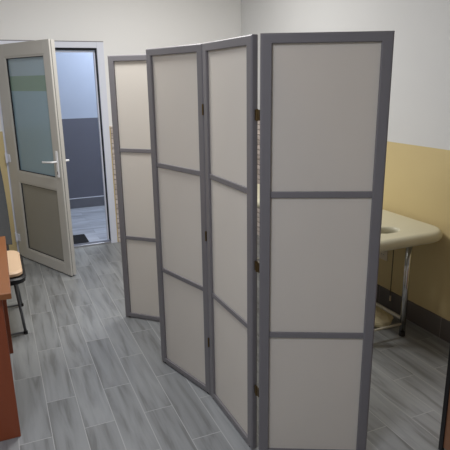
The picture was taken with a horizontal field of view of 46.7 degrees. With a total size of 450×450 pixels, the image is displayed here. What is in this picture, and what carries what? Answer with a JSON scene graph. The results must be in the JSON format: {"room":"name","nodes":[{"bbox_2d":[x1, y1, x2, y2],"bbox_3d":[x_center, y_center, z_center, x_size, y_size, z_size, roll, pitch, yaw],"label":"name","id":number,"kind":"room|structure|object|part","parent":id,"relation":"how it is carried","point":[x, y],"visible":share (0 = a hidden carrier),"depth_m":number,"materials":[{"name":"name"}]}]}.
{"room":"examination room","nodes":[
{"label":"examination room","id":0,"kind":"room"},
{"bbox_2d":[55,50,103,198],"bbox_3d":[-2.224,-1.571,6.685,3.800,2.800,0.120,-7,17,-22],"label":"wall","id":1,"kind":"structure","parent":0,"point":[75,70],"depth_m":6.83,"materials":[{"name":"paint"}]},
{"bbox_2d":[69,195,104,208],"bbox_3d":[-2.178,-0.272,6.980,3.800,0.138,0.014,-7,17,-22],"label":"baseboard","id":2,"kind":"structure","parent":1,"relation":"attached to","point":[82,202],"depth_m":7.10,"materials":[{"name":"tile"}]},
{"bbox_2d":[0,0,240,251],"bbox_3d":[-1.734,-1.114,5.008,4.308,2.800,0.150,-7,17,-22],"label":"wall","id":3,"kind":"structure","parent":0,"point":[124,27],"depth_m":5.05,"materials":[{"name":"white paint"}]},
{"bbox_2d":[0,39,117,275],"bbox_3d":[-1.456,-0.637,4.737,0.992,2.016,0.939,-7,17,-22],"label":"door","id":4,"kind":"structure","parent":3,"relation":"in","point":[30,108],"depth_m":4.62,"materials":[{"name":"white plastic"}]},
{"bbox_3d":[-1.651,-0.927,4.479,0.621,0.982,0.012,13,20,40],"label":"glass pane","id":5,"kind":"part","parent":4,"relation":"part of","materials":[{"name":"clear glass"}]},
{"bbox_3d":[-1.686,-0.573,4.586,0.905,1.956,0.016,13,20,40],"label":"frame","id":6,"kind":"part","parent":4,"relation":"part of","materials":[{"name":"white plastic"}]},
{"bbox_3d":[-1.638,-0.038,4.725,0.621,0.639,0.024,13,20,40],"label":"panel","id":7,"kind":"part","parent":4,"relation":"part of","materials":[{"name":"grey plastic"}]},
{"bbox_3d":[-1.456,-0.507,4.338,0.166,0.220,0.066,13,20,40],"label":"handle","id":8,"kind":"part","parent":4,"relation":"part of","materials":[{"name":"silver metal"}]},
{"bbox_2d":[110,126,120,241],"bbox_3d":[-0.471,-0.488,5.650,1.449,1.216,0.022,-7,17,-22],"label":"cladding","id":9,"kind":"object","parent":3,"relation":"attached to","point":[111,127],"visible":0.1,"depth_m":5.37,"materials":[{"name":"stone"}]},
{"bbox_2d":[0,205,449,449],"bbox_3d":[-0.703,0.888,3.154,4.308,0.100,8.720,-7,17,-22],"label":"floor","id":10,"kind":"structure","parent":0,"point":[88,374],"depth_m":2.99,"materials":[{"name":"grey tile"}]},
{"bbox_2d":[0,236,20,440],"bbox_3d":[-1.460,0.587,2.689,0.718,0.750,0.974,-7,17,-22],"label":"desk","id":11,"kind":"object","parent":10,"relation":"on","point":[9,419],"visible":1,"depth_m":2.45,"materials":[{"name":"orange wood"}]},
{"bbox_3d":[-1.644,0.497,3.078,0.658,0.722,0.023,-7,17,-22],"label":"panel","id":12,"kind":"part","parent":11,"relation":"part of","materials":[{"name":"orange wood"}]},
{"bbox_3d":[-1.293,0.707,2.300,0.658,0.722,0.023,-7,17,-22],"label":"panel","id":13,"kind":"part","parent":11,"relation":"part of","materials":[{"name":"orange wood"}]},
{"bbox_2d":[0,168,27,335],"bbox_3d":[-1.627,0.168,3.480,0.504,1.140,0.689,-7,17,-22],"label":"chair","id":14,"kind":"object","parent":10,"relation":"on","point":[17,274],"visible":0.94,"depth_m":3.64,"materials":[{"name":"beige wood"}]},
{"bbox_3d":[-1.748,-0.148,3.654,0.410,0.620,0.134,-7,17,-22],"label":"backrest","id":15,"kind":"part","parent":14,"relation":"part of","materials":[{"name":"beige wood"}]},
{"bbox_3d":[-1.605,0.280,3.447,0.482,0.038,0.510,-7,17,-22],"label":"seat","id":16,"kind":"part","parent":14,"relation":"part of","materials":[{"name":"beige wood"}]},
{"bbox_3d":[-1.543,0.425,3.859,0.019,0.426,0.162,-3,16,-9],"label":"leg","id":17,"kind":"part","parent":14,"relation":"part of","materials":[{"name":"metal"}]},
{"bbox_3d":[-1.375,0.526,3.487,0.059,0.422,0.018,1,16,6],"label":"leg","id":18,"kind":"part","parent":14,"relation":"part of","materials":[{"name":"metal"}]},
{"bbox_2d":[73,234,88,243],"bbox_3d":[-1.770,0.183,5.554,0.592,0.009,0.373,-7,17,-22],"label":"door mat","id":19,"kind":"object","parent":10,"relation":"on","point":[81,238],"visible":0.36,"depth_m":5.63,"materials":[{"name":"black rubber"}]},
{"bbox_2d":[108,31,394,449],"bbox_3d":[-0.092,-0.008,2.799,0.409,1.800,2.002,-11,18,-32],"label":"divider","id":20,"kind":"object","parent":10,"relation":"on","point":[185,118],"visible":1,"depth_m":2.23,"materials":[{"name":"beige fabric"}]},
{"bbox_3d":[-0.502,-0.190,3.464,0.480,1.792,0.030,5,16,20],"label":"screen panel","id":21,"kind":"part","parent":20,"relation":"part of","materials":[{"name":"beige fabric"}]},
{"bbox_3d":[-0.331,-0.109,3.160,0.030,1.792,0.472,3,16,13],"label":"screen panel","id":22,"kind":"part","parent":20,"relation":"part of","materials":[{"name":"beige fabric"}]},
{"bbox_3d":[-0.233,0.001,2.758,0.030,1.792,0.478,-13,20,-38],"label":"screen panel","id":23,"kind":"part","parent":20,"relation":"part of","materials":[{"name":"beige fabric"}]},
{"bbox_3d":[0.022,0.106,2.367,0.030,1.792,0.479,-8,17,-24],"label":"screen panel","id":24,"kind":"part","parent":20,"relation":"part of","materials":[{"name":"beige fabric"}]},
{"bbox_3d":[0.378,0.171,2.113,0.477,1.792,0.030,0,15,3],"label":"screen panel","id":25,"kind":"part","parent":20,"relation":"part of","materials":[{"name":"beige fabric"}]},
{"bbox_2d":[257,184,442,336],"bbox_3d":[0.706,0.202,3.989,0.692,0.738,1.900,-7,17,-22],"label":"massage table","id":26,"kind":"object","parent":10,"relation":"on","point":[398,231],"visible":0.31,"depth_m":3.28,"materials":[{"name":"beige leather"}]},
{"bbox_3d":[1.164,0.413,3.360,0.038,0.655,0.038,-7,17,-22],"label":"leg","id":27,"kind":"part","parent":26,"relation":"part of","materials":[{"name":"silver metal"}]},
{"bbox_2d":[374,307,393,327],"bbox_3d":[1.039,0.627,3.647,0.242,0.092,0.287,-7,17,-22],"label":"cloth bundle","id":28,"kind":"object","parent":10,"relation":"on","point":[383,318],"visible":0.36,"depth_m":3.56,"materials":[{"name":"beige fabric"}]},
{"bbox_2d":[438,348,449,449],"bbox_3d":[1.399,0.639,2.061,0.635,0.905,0.744,-7,17,-22],"label":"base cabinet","id":29,"kind":"object","parent":10,"relation":"on","point":[444,439],"visible":1,"depth_m":2.32,"materials":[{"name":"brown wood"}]},
{"bbox_2d":[241,0,449,320],"bbox_3d":[1.589,-0.546,2.782,0.150,2.800,6.716,-7,17,-22],"label":"wall","id":30,"kind":"structure","parent":0,"point":[417,168],"depth_m":3.44,"materials":[{"name":"white paint"}]},
{"bbox_2d":[257,121,259,234],"bbox_3d":[0.388,-0.468,5.468,0.020,1.250,0.992,-7,17,-22],"label":"cladding","id":31,"kind":"object","parent":30,"relation":"attached to","point":[258,145],"visible":0.04,"depth_m":5.50,"materials":[{"name":"stone"}]},
{"bbox_2d":[379,251,387,260],"bbox_3d":[1.162,0.213,3.828,0.014,0.084,0.084,-7,17,-22],"label":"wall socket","id":32,"kind":"object","parent":30,"relation":"attached to","point":[383,255],"visible":0.71,"depth_m":3.81,"materials":[{"name":"plastic"}]},
{"bbox_2d":[389,250,393,300],"bbox_3d":[1.191,0.268,3.700,0.014,0.582,0.014,-7,17,-22],"label":"power cord","id":33,"kind":"object","parent":30,"relation":"attached to","point":[393,250],"visible":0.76,"depth_m":3.73,"materials":[{"name":"plastic"}]},
{"bbox_2d":[376,284,449,342],"bbox_3d":[1.736,0.866,2.656,0.011,0.141,5.700,-7,17,-22],"label":"baseboard","id":34,"kind":"structure","parent":30,"relation":"attached to","point":[422,317],"depth_m":3.56,"materials":[{"name":"tile"}]}
]}

